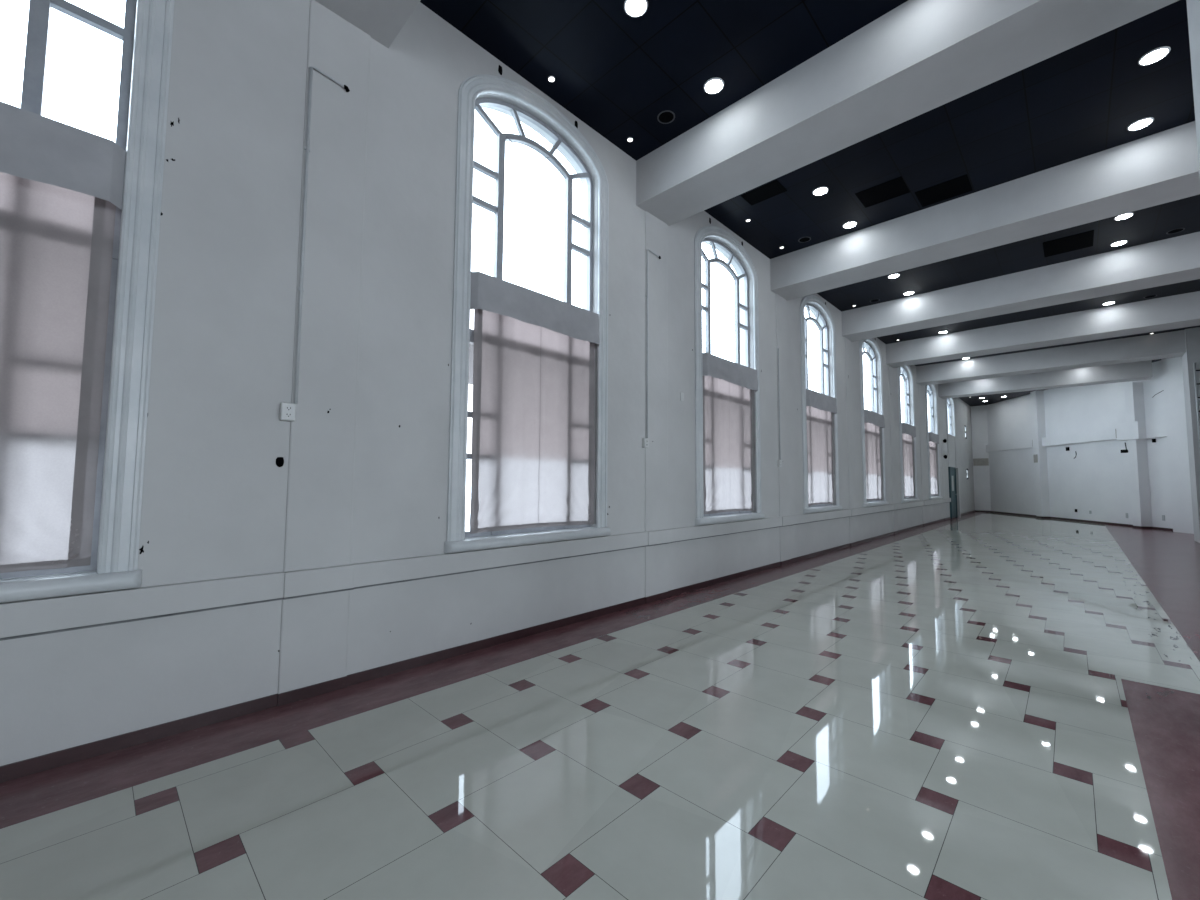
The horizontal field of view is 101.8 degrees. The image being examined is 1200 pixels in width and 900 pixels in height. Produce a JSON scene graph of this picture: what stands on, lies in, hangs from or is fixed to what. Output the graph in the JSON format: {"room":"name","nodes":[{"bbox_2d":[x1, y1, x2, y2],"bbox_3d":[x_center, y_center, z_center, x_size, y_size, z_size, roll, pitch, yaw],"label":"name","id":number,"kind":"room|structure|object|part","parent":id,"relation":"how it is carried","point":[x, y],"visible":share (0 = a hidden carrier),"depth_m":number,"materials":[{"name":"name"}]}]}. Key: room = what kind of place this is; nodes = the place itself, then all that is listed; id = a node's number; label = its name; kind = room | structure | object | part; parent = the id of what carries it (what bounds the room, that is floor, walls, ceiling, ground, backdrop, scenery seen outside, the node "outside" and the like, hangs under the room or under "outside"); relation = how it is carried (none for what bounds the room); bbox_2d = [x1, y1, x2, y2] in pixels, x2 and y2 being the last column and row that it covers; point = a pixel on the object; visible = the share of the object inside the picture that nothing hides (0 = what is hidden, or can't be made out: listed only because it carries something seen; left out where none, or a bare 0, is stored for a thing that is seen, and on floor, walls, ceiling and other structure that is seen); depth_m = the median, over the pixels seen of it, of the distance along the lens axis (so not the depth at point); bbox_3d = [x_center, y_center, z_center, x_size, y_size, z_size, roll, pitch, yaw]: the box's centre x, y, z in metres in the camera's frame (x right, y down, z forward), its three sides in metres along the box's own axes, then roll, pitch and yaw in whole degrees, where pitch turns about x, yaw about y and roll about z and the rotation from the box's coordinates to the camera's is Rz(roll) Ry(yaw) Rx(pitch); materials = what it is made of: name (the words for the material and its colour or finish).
{"room":"community hall","nodes":[
{"label":"community hall","id":0,"kind":"room"},
{"bbox_2d":[0,0,974,765],"bbox_3d":[6.225,-0.487,12.078,0.264,5.548,38.300,-3,-5,44],"label":"wall","id":1,"kind":"structure","parent":0,"point":[363,476],"depth_m":3.59,"materials":[{"name":"paint"}]},
{"bbox_2d":[0,0,174,602],"bbox_3d":[-3.302,-1.563,2.214,0.230,4.580,1.990,-3,-5,44],"label":"window","id":2,"kind":"structure","parent":1,"relation":"in","point":[131,317],"depth_m":2.76,"materials":[{"name":"paint"}]},
{"bbox_2d":[0,101,125,572],"bbox_3d":[-3.274,-0.570,2.111,0.160,2.353,1.660,-3,-5,44],"label":"window blind","id":3,"kind":"object","parent":2,"relation":"attached to","point":[62,185],"visible":1,"depth_m":2.56,"materials":[{"name":"fabric"}]},
{"bbox_3d":[-3.298,-0.574,2.175,0.037,2.327,1.447,-3,-5,44],"label":"panel","id":4,"kind":"part","parent":3,"relation":"part of","materials":[{"name":"fabric"}]},
{"bbox_3d":[-3.301,0.673,2.058,0.190,0.099,1.990,-3,-5,44],"label":"sill","id":5,"kind":"part","parent":2,"relation":"part of","materials":[{"name":"paint"}]},
{"bbox_3d":[-3.275,-1.611,2.191,0.044,4.485,1.954,-3,-5,44],"label":"casing","id":6,"kind":"part","parent":2,"relation":"part of","materials":[{"name":"paint"}]},
{"bbox_2d":[276,457,283,466],"bbox_3d":[-2.148,0.081,3.269,0.010,0.068,0.047,-3,-5,44],"label":"hole","id":7,"kind":"object","parent":1,"relation":"attached to","point":[279,460],"visible":1,"depth_m":3.27,"materials":[{"name":"black"}]},
{"bbox_2d":[279,402,295,420],"bbox_3d":[-2.110,-0.257,3.293,0.045,0.120,0.088,-3,-5,44],"label":"wall socket","id":8,"kind":"object","parent":1,"relation":"attached to","point":[287,410],"visible":1,"depth_m":3.28,"materials":[{"name":"white plastic"}]},
{"bbox_2d":[294,66,349,403],"bbox_3d":[-1.986,-1.529,3.490,0.033,2.440,0.276,-3,-5,44],"label":"conduit","id":9,"kind":"object","parent":1,"relation":"attached to","point":[300,288],"visible":1,"depth_m":3.40,"materials":[{"name":"white metal"}]},
{"bbox_2d":[468,344,473,384],"bbox_3d":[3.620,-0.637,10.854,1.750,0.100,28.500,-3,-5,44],"label":"window pane","id":10,"kind":"object","parent":1,"relation":"attached to","point":[471,347],"depth_m":5.44,"materials":[{"name":"clear glass"}]},
{"bbox_2d":[0,498,950,640],"bbox_3d":[3.876,1.323,9.348,0.070,0.174,30.900,-3,-5,44],"label":"trim","id":11,"kind":"structure","parent":1,"relation":"attached to","point":[33,617],"depth_m":3.31,"materials":[{"name":"paint"}]},
{"bbox_2d":[0,517,950,782],"bbox_3d":[3.887,2.067,9.342,0.024,0.076,30.980,-3,-5,44],"label":"baseboard","id":12,"kind":"structure","parent":1,"relation":"attached to","point":[41,763],"depth_m":3.32,"materials":[{"name":"red stone"}]},
{"bbox_2d":[498,65,501,74],"bbox_3d":[-0.963,-3.663,4.701,0.010,0.087,0.045,-3,-5,44],"label":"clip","id":13,"kind":"object","parent":1,"relation":"attached to","point":[499,67],"visible":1,"depth_m":4.70,"materials":[{"name":"black metal"}]},
{"bbox_2d":[444,74,610,552],"bbox_3d":[-0.618,-1.372,4.961,0.230,4.580,1.990,-3,-5,44],"label":"window","id":14,"kind":"structure","parent":1,"relation":"in","point":[458,539],"depth_m":4.72,"materials":[{"name":"paint"}]},
{"bbox_3d":[-0.618,0.863,4.805,0.190,0.099,1.990,-3,-5,44],"label":"sill","id":15,"kind":"part","parent":14,"relation":"part of","materials":[{"name":"paint"}]},
{"bbox_2d":[506,135,549,159],"bbox_3d":[-0.730,-3.080,5.014,0.011,0.142,0.565,-3,-5,44],"label":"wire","id":16,"kind":"object","parent":14,"relation":"attached to","point":[506,135],"visible":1,"depth_m":4.98,"materials":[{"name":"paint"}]},
{"bbox_2d":[470,272,599,533],"bbox_3d":[-0.590,-0.385,4.858,0.171,2.343,1.660,-3,-5,44],"label":"window blind","id":17,"kind":"object","parent":14,"relation":"attached to","point":[533,455],"visible":1,"depth_m":4.83,"materials":[{"name":"fabric"}]},
{"bbox_2d":[642,438,648,447],"bbox_3d":[0.565,-0.084,6.032,0.045,0.120,0.088,-3,-5,44],"label":"wall socket","id":18,"kind":"object","parent":1,"relation":"attached to","point":[645,441],"visible":1,"depth_m":6.01,"materials":[{"name":"white plastic"}]},
{"bbox_2d":[646,249,660,437],"bbox_3d":[0.688,-1.354,6.228,0.033,2.430,0.291,-3,-5,44],"label":"conduit","id":19,"kind":"object","parent":1,"relation":"attached to","point":[659,257],"visible":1,"depth_m":6.14,"materials":[{"name":"white metal"}]},
{"bbox_2d":[694,226,764,525],"bbox_3d":[2.013,-1.185,7.655,0.230,4.580,1.990,-3,-5,44],"label":"window","id":20,"kind":"structure","parent":1,"relation":"in","point":[707,231],"depth_m":7.48,"materials":[{"name":"paint"}]},
{"bbox_3d":[1.955,-1.147,7.708,0.070,4.330,1.640,-3,-5,44],"label":"frame","id":21,"kind":"part","parent":20,"relation":"part of","materials":[{"name":"paint"}]},
{"bbox_2d":[702,353,757,513],"bbox_3d":[2.042,-0.198,7.551,0.170,2.343,1.660,-3,-5,44],"label":"window blind","id":22,"kind":"object","parent":20,"relation":"attached to","point":[728,386],"visible":0.99,"depth_m":7.54,"materials":[{"name":"fabric"}]},
{"bbox_3d":[2.013,1.050,7.499,0.190,0.099,1.990,-3,-5,44],"label":"sill","id":23,"kind":"part","parent":20,"relation":"part of","materials":[{"name":"paint"}]},
{"bbox_2d":[777,460,781,466],"bbox_3d":[3.223,0.239,8.746,0.045,0.120,0.088,-3,-5,44],"label":"wall socket","id":24,"kind":"object","parent":1,"relation":"attached to","point":[779,462],"visible":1,"depth_m":8.72,"materials":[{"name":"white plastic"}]},
{"bbox_2d":[778,348,780,459],"bbox_3d":[3.250,-0.837,8.836,0.023,2.040,0.036,-3,-5,44],"label":"conduit","id":25,"kind":"object","parent":1,"relation":"attached to","point":[778,348],"visible":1,"depth_m":8.83,"materials":[{"name":"grey paint"}]},
{"bbox_2d":[800,294,841,513],"bbox_3d":[4.647,-0.998,10.352,0.230,4.580,1.990,-3,-5,44],"label":"window","id":26,"kind":"structure","parent":1,"relation":"in","point":[811,298],"depth_m":10.38,"materials":[{"name":"paint"}]},
{"bbox_3d":[4.590,-0.960,10.405,0.070,4.330,1.640,-3,-5,44],"label":"frame","id":27,"kind":"part","parent":26,"relation":"part of","materials":[{"name":"paint"}]},
{"bbox_2d":[806,389,836,505],"bbox_3d":[4.674,-0.011,10.250,0.169,2.343,1.661,-3,-5,44],"label":"window blind","id":28,"kind":"object","parent":26,"relation":"attached to","point":[820,407],"visible":0.94,"depth_m":10.27,"materials":[{"name":"fabric"}]},
{"bbox_3d":[4.648,1.237,10.196,0.190,0.099,1.990,-3,-5,44],"label":"sill","id":29,"kind":"part","parent":26,"relation":"part of","materials":[{"name":"paint"}]},
{"bbox_2d":[859,338,888,506],"bbox_3d":[7.257,-0.812,13.024,0.230,4.580,1.990,-3,-5,44],"label":"window","id":30,"kind":"structure","parent":1,"relation":"in","point":[866,503],"depth_m":13.36,"materials":[{"name":"paint"}]},
{"bbox_3d":[7.200,-0.774,13.078,0.070,4.330,1.640,-3,-5,44],"label":"frame","id":31,"kind":"part","parent":30,"relation":"part of","materials":[{"name":"paint"}]},
{"bbox_2d":[864,409,884,500],"bbox_3d":[7.287,0.175,12.919,0.175,2.343,1.660,-3,-5,44],"label":"window blind","id":32,"kind":"object","parent":30,"relation":"attached to","point":[873,421],"visible":0.91,"depth_m":12.99,"materials":[{"name":"fabric"}]},
{"bbox_3d":[7.258,1.423,12.868,0.190,0.099,1.990,-3,-5,44],"label":"sill","id":33,"kind":"part","parent":30,"relation":"part of","materials":[{"name":"paint"}]},
{"bbox_2d":[898,366,919,502],"bbox_3d":[9.874,-0.626,15.703,0.230,4.580,1.990,-3,-5,44],"label":"window","id":34,"kind":"structure","parent":1,"relation":"in","point":[906,383],"depth_m":16.09,"materials":[{"name":"paint"}]},
{"bbox_3d":[9.817,-0.588,15.757,0.070,4.330,1.640,-3,-5,44],"label":"frame","id":35,"kind":"part","parent":34,"relation":"part of","materials":[{"name":"paint"}]},
{"bbox_2d":[902,423,915,497],"bbox_3d":[9.900,0.361,15.602,0.168,2.343,1.660,-3,-5,44],"label":"window blind","id":36,"kind":"object","parent":34,"relation":"attached to","point":[908,431],"visible":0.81,"depth_m":15.70,"materials":[{"name":"fabric"}]},
{"bbox_3d":[9.875,1.609,15.548,0.190,0.099,1.990,-3,-5,44],"label":"sill","id":37,"kind":"part","parent":34,"relation":"part of","materials":[{"name":"paint"}]},
{"bbox_2d":[925,384,942,499],"bbox_3d":[12.568,-0.435,18.461,0.230,4.580,1.990,-3,-5,44],"label":"window","id":38,"kind":"structure","parent":1,"relation":"in","point":[932,497],"depth_m":18.86,"materials":[{"name":"paint"}]},
{"bbox_3d":[12.511,-0.397,18.515,0.070,4.330,1.640,-3,-5,44],"label":"frame","id":39,"kind":"part","parent":38,"relation":"part of","materials":[{"name":"paint"}]},
{"bbox_2d":[929,432,938,495],"bbox_3d":[12.596,0.552,18.359,0.173,2.343,1.661,-3,-5,44],"label":"window blind","id":40,"kind":"object","parent":38,"relation":"attached to","point":[933,438],"visible":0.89,"depth_m":18.46,"materials":[{"name":"fabric"}]},
{"bbox_3d":[12.569,1.800,18.306,0.190,0.099,1.990,-3,-5,44],"label":"sill","id":41,"kind":"part","parent":38,"relation":"part of","materials":[{"name":"paint"}]},
{"bbox_2d":[945,398,955,435],"bbox_3d":[15.289,-1.588,21.357,0.164,1.880,1.954,-3,-5,44],"label":"window","id":42,"kind":"structure","parent":1,"relation":"in","point":[948,414],"depth_m":21.70,"materials":[{"name":"paint"}]},
{"bbox_3d":[15.249,-1.506,21.389,0.056,1.720,1.640,-3,-5,44],"label":"frame","id":43,"kind":"part","parent":42,"relation":"part of","materials":[{"name":"paint"}]},
{"bbox_2d":[947,433,955,465],"bbox_3d":[15.335,-0.675,21.276,0.030,2.800,1.820,-3,-5,44],"label":"trim","id":44,"kind":"structure","parent":1,"relation":"attached to","point":[947,433],"depth_m":20.61,"materials":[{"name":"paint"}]},
{"bbox_2d":[948,467,960,518],"bbox_3d":[15.212,1.821,20.914,0.180,2.170,1.500,-3,-5,44],"label":"door","id":45,"kind":"structure","parent":1,"relation":"in","point":[953,472],"depth_m":21.07,"materials":[{"name":"teal paint"}]},
{"bbox_3d":[15.112,1.844,20.892,0.065,2.080,1.170,-3,-5,44],"label":"panel","id":46,"kind":"part","parent":45,"relation":"part of","materials":[{"name":"teal paint"}]},
{"bbox_2d":[0,512,1199,899],"bbox_3d":[10.890,2.026,7.418,13.300,0.001,38.400,-3,-5,44],"label":"floor","id":47,"kind":"structure","parent":0,"point":[975,705],"depth_m":2.59,"materials":[{"name":"white tile"}]},
{"bbox_2d":[1182,327,1199,542],"bbox_3d":[15.720,-0.382,12.650,0.520,5.528,0.860,-3,-5,44],"label":"column","id":48,"kind":"structure","parent":47,"relation":"on","point":[1192,335],"depth_m":12.59,"materials":[{"name":"white paint"}]},
{"bbox_2d":[1193,363,1199,451],"bbox_3d":[15.405,-1.103,12.155,0.083,2.900,0.672,3,-5,-36],"label":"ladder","id":49,"kind":"object","parent":48,"relation":"attached to","point":[1194,364],"visible":1,"depth_m":12.42,"materials":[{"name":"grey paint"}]},
{"bbox_2d":[1186,0,1199,176],"bbox_3d":[4.133,-0.797,2.855,0.595,4.975,0.770,-3,-5,44],"label":"column","id":50,"kind":"structure","parent":47,"relation":"on","point":[1193,6],"depth_m":3.36,"materials":[{"name":"white paint"}]},
{"bbox_2d":[420,0,1199,405],"bbox_3d":[10.888,-3.563,7.807,13.600,0.150,38.600,-3,-5,44],"label":"ceiling","id":51,"kind":"structure","parent":0,"point":[615,71],"depth_m":5.22,"materials":[{"name":"black paint"}]},
{"bbox_2d":[315,0,420,47],"bbox_3d":[2.644,-3.796,-0.768,12.840,0.593,0.685,-3,-5,44],"label":"ceiling beam","id":52,"kind":"structure","parent":51,"relation":"attached to","point":[382,20],"depth_m":3.63,"materials":[{"name":"white paint"}]},
{"bbox_2d":[548,76,554,81],"bbox_3d":[-0.488,-3.736,4.907,0.070,0.012,0.070,-3,-5,44],"label":"recessed light","id":53,"kind":"object","parent":51,"relation":"in","point":[550,78],"visible":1,"depth_m":4.90,"materials":[{"name":"white plastic"}]},
{"bbox_2d":[624,0,647,16],"bbox_3d":[0.307,-3.780,4.147,0.204,0.012,0.204,-3,-5,44],"label":"recessed light","id":54,"kind":"object","parent":51,"relation":"in","point":[633,8],"visible":1,"depth_m":4.16,"materials":[{"name":"white plastic"}]},
{"bbox_2d":[657,110,674,123],"bbox_3d":[0.736,-3.698,5.416,0.196,0.008,0.196,-3,-5,44],"label":"recessed light","id":55,"kind":"object","parent":51,"relation":"attached to","point":[664,117],"depth_m":5.42,"materials":[{"name":"black metal"}]},
{"bbox_2d":[704,77,723,93],"bbox_3d":[1.166,-3.721,4.984,0.204,0.012,0.204,-3,-5,44],"label":"recessed light","id":56,"kind":"object","parent":51,"relation":"in","point":[715,85],"visible":1,"depth_m":4.97,"materials":[{"name":"white plastic"}]},
{"bbox_2d":[705,80,722,92],"bbox_3d":[1.166,-3.720,4.984,0.176,0.004,0.176,-3,-5,44],"label":"diffuser","id":57,"kind":"object","parent":56,"relation":"attached to","point":[711,86],"depth_m":4.98,"materials":[{"name":"white plastic"}]},
{"bbox_2d":[741,180,786,205],"bbox_3d":[2.294,-3.600,6.833,0.530,0.007,0.330,-3,-5,44],"label":"ceiling vent","id":58,"kind":"object","parent":51,"relation":"in","point":[774,188],"visible":1,"depth_m":6.83,"materials":[{"name":"black metal"}]},
{"bbox_2d":[798,237,810,242],"bbox_3d":[3.416,-3.510,8.132,0.196,0.008,0.196,-3,-5,44],"label":"ceiling speaker","id":59,"kind":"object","parent":51,"relation":"attached to","point":[803,239],"depth_m":8.13},
{"bbox_2d":[813,186,828,195],"bbox_3d":[3.066,-3.596,6.772,0.204,0.012,0.204,-3,-5,44],"label":"recessed light","id":60,"kind":"object","parent":51,"relation":"in","point":[818,191],"visible":1,"depth_m":6.77,"materials":[{"name":"white plastic"}]},
{"bbox_2d":[814,188,826,194],"bbox_3d":[3.066,-3.595,6.772,0.176,0.004,0.176,-3,-5,44],"label":"diffuser","id":61,"kind":"object","parent":60,"relation":"attached to","point":[818,191],"depth_m":6.77,"materials":[{"name":"white plastic"}]},
{"bbox_2d":[843,221,856,227],"bbox_3d":[3.924,-3.535,7.651,0.204,0.012,0.204,-3,-5,44],"label":"recessed light","id":62,"kind":"object","parent":51,"relation":"in","point":[850,224],"visible":1,"depth_m":7.63,"materials":[{"name":"white plastic"}]},
{"bbox_2d":[855,176,909,207],"bbox_3d":[3.946,-3.592,6.808,0.570,0.007,0.480,-3,-5,44],"label":"ceiling vent","id":63,"kind":"object","parent":51,"relation":"in","point":[896,187],"visible":1,"depth_m":6.80,"materials":[{"name":"black metal"}]},
{"bbox_2d":[888,274,899,277],"bbox_3d":[5.753,-3.404,9.537,0.204,0.012,0.204,-3,-5,44],"label":"recessed light","id":64,"kind":"object","parent":51,"relation":"in","point":[891,275],"visible":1,"depth_m":9.52,"materials":[{"name":"white plastic"}]},
{"bbox_2d":[636,0,1178,225],"bbox_3d":[5.280,-3.608,1.930,12.840,0.593,0.685,-3,-5,44],"label":"ceiling beam","id":65,"kind":"structure","parent":51,"relation":"attached to","point":[918,57],"depth_m":4.42,"materials":[{"name":"white paint"}]},
{"bbox_2d":[903,291,914,294],"bbox_3d":[6.590,-3.345,10.395,0.204,0.012,0.204,-3,-5,44],"label":"recessed light","id":66,"kind":"object","parent":51,"relation":"in","point":[908,292],"visible":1,"depth_m":10.40,"materials":[{"name":"white plastic"}]},
{"bbox_2d":[915,174,972,206],"bbox_3d":[4.770,-3.590,6.766,0.590,0.007,0.490,-3,-5,44],"label":"ceiling vent","id":67,"kind":"object","parent":51,"relation":"in","point":[960,185],"visible":1,"depth_m":6.76,"materials":[{"name":"black metal"}]},
{"bbox_2d":[770,121,1199,300],"bbox_3d":[7.915,-3.421,4.628,12.840,0.593,0.685,-3,-5,44],"label":"ceiling beam","id":68,"kind":"structure","parent":51,"relation":"attached to","point":[1162,167],"depth_m":6.58,"materials":[{"name":"white paint"}]},
{"bbox_2d":[842,232,1199,341],"bbox_3d":[10.550,-3.234,7.326,12.840,0.593,0.685,-3,-5,44],"label":"ceiling beam","id":69,"kind":"structure","parent":51,"relation":"attached to","point":[1173,260],"depth_m":9.19,"materials":[{"name":"white paint"}]},
{"bbox_2d":[886,291,1199,367],"bbox_3d":[13.185,-3.047,10.024,12.840,0.593,0.685,-3,-5,44],"label":"ceiling beam","id":70,"kind":"structure","parent":51,"relation":"attached to","point":[1181,310],"depth_m":11.75,"materials":[{"name":"white paint"}]},
{"bbox_2d":[938,360,1152,398],"bbox_3d":[15.913,-2.531,17.893,5.740,0.593,0.685,-3,-5,44],"label":"ceiling beam","id":71,"kind":"structure","parent":51,"relation":"attached to","point":[1141,370],"depth_m":17.35,"materials":[{"name":"white paint"}]},
{"bbox_2d":[916,330,1185,385],"bbox_3d":[13.887,-2.752,14.603,7.440,0.593,0.685,-3,-5,44],"label":"ceiling beam","id":72,"kind":"structure","parent":51,"relation":"attached to","point":[1172,344],"depth_m":14.42,"materials":[{"name":"white paint"}]},
{"bbox_2d":[1043,230,1093,256],"bbox_3d":[7.912,-3.477,8.238,0.610,0.007,0.730,-3,-5,44],"label":"ceiling vent","id":73,"kind":"object","parent":51,"relation":"in","point":[1085,239],"visible":1,"depth_m":8.21,"materials":[{"name":"black metal"}]},
{"bbox_2d":[1102,301,1114,304],"bbox_3d":[11.392,-3.283,10.906,0.204,0.012,0.204,-3,-5,44],"label":"recessed light","id":74,"kind":"object","parent":51,"relation":"in","point":[1112,302],"visible":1,"depth_m":10.91,"materials":[{"name":"white plastic"}]},
{"bbox_2d":[1110,240,1127,245],"bbox_3d":[8.719,-3.472,8.184,0.204,0.012,0.204,-3,-5,44],"label":"recessed light","id":75,"kind":"object","parent":51,"relation":"in","point":[1121,242],"visible":1,"depth_m":8.18,"materials":[{"name":"white plastic"}]},
{"bbox_2d":[1112,241,1126,245],"bbox_3d":[8.719,-3.471,8.184,0.176,0.004,0.176,-3,-5,44],"label":"diffuser","id":76,"kind":"object","parent":75,"relation":"attached to","point":[1117,243],"depth_m":8.18,"materials":[{"name":"white plastic"}]},
{"bbox_2d":[1114,212,1133,219],"bbox_3d":[7.916,-3.529,7.362,0.204,0.012,0.204,-3,-5,44],"label":"recessed light","id":77,"kind":"object","parent":51,"relation":"in","point":[1126,215],"visible":0.97,"depth_m":7.36,"materials":[{"name":"white plastic"}]},
{"bbox_2d":[1116,214,1131,219],"bbox_3d":[7.916,-3.528,7.362,0.176,0.004,0.176,-3,-5,44],"label":"diffuser","id":78,"kind":"object","parent":77,"relation":"attached to","point":[1123,216],"depth_m":7.36,"materials":[{"name":"white plastic"}]},
{"bbox_2d":[1127,117,1153,130],"bbox_3d":[6.074,-3.660,5.476,0.204,0.012,0.204,-3,-5,44],"label":"recessed light","id":79,"kind":"object","parent":51,"relation":"in","point":[1144,122],"visible":1,"depth_m":5.47,"materials":[{"name":"white plastic"}]},
{"bbox_2d":[1129,119,1151,129],"bbox_3d":[6.074,-3.659,5.476,0.176,0.004,0.176,-3,-5,44],"label":"diffuser","id":80,"kind":"object","parent":79,"relation":"attached to","point":[1141,123],"depth_m":5.47,"materials":[{"name":"white plastic"}]},
{"bbox_2d":[1138,46,1170,65],"bbox_3d":[5.237,-3.720,4.604,0.204,0.012,0.204,-3,-5,44],"label":"recessed light","id":81,"kind":"object","parent":51,"relation":"in","point":[1157,54],"visible":1,"depth_m":4.60,"materials":[{"name":"white plastic"}]},
{"bbox_2d":[1140,49,1167,63],"bbox_3d":[5.237,-3.719,4.604,0.176,0.004,0.176,-3,-5,44],"label":"diffuser","id":82,"kind":"object","parent":81,"relation":"attached to","point":[1155,55],"depth_m":4.60,"materials":[{"name":"white plastic"}]},
{"bbox_2d":[1166,228,1184,233],"bbox_3d":[9.191,-3.496,7.781,0.196,0.008,0.196,-3,-5,44],"label":"ceiling opening","id":83,"kind":"structure","parent":51,"relation":"attached to","point":[1177,230],"depth_m":7.77,"materials":[{"name":"black"}]},
{"bbox_2d":[971,405,990,510],"bbox_3d":[19.837,0.439,25.366,0.710,5.548,0.220,-3,-5,44],"label":"wall","id":84,"kind":"structure","parent":0,"point":[979,427],"depth_m":25.30,"materials":[{"name":"paint"}]},
{"bbox_2d":[986,357,1193,533],"bbox_3d":[17.948,-0.276,14.261,0.560,5.548,22.351,0,-4,10],"label":"wall","id":85,"kind":"structure","parent":0,"point":[1032,471],"depth_m":18.28,"materials":[{"name":"paint"}]},
{"bbox_2d":[991,511,1172,530],"bbox_3d":[18.962,2.843,20.124,0.312,0.076,9.780,0,-4,10],"label":"baseboard","id":86,"kind":"structure","parent":85,"relation":"attached to","point":[1109,523],"depth_m":18.58,"materials":[{"name":"red stone"}]},
{"label":"outside","id":87,"kind":"structure","parent":0,"visible":0},
{"bbox_2d":[465,500,470,530],"bbox_3d":[-5.335,3.452,25.965,35.900,0.001,110.000,-3,-5,44],"label":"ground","id":88,"kind":"structure","parent":87,"point":[468,502],"depth_m":25.29,"materials":[{"name":"white"}]}
]}

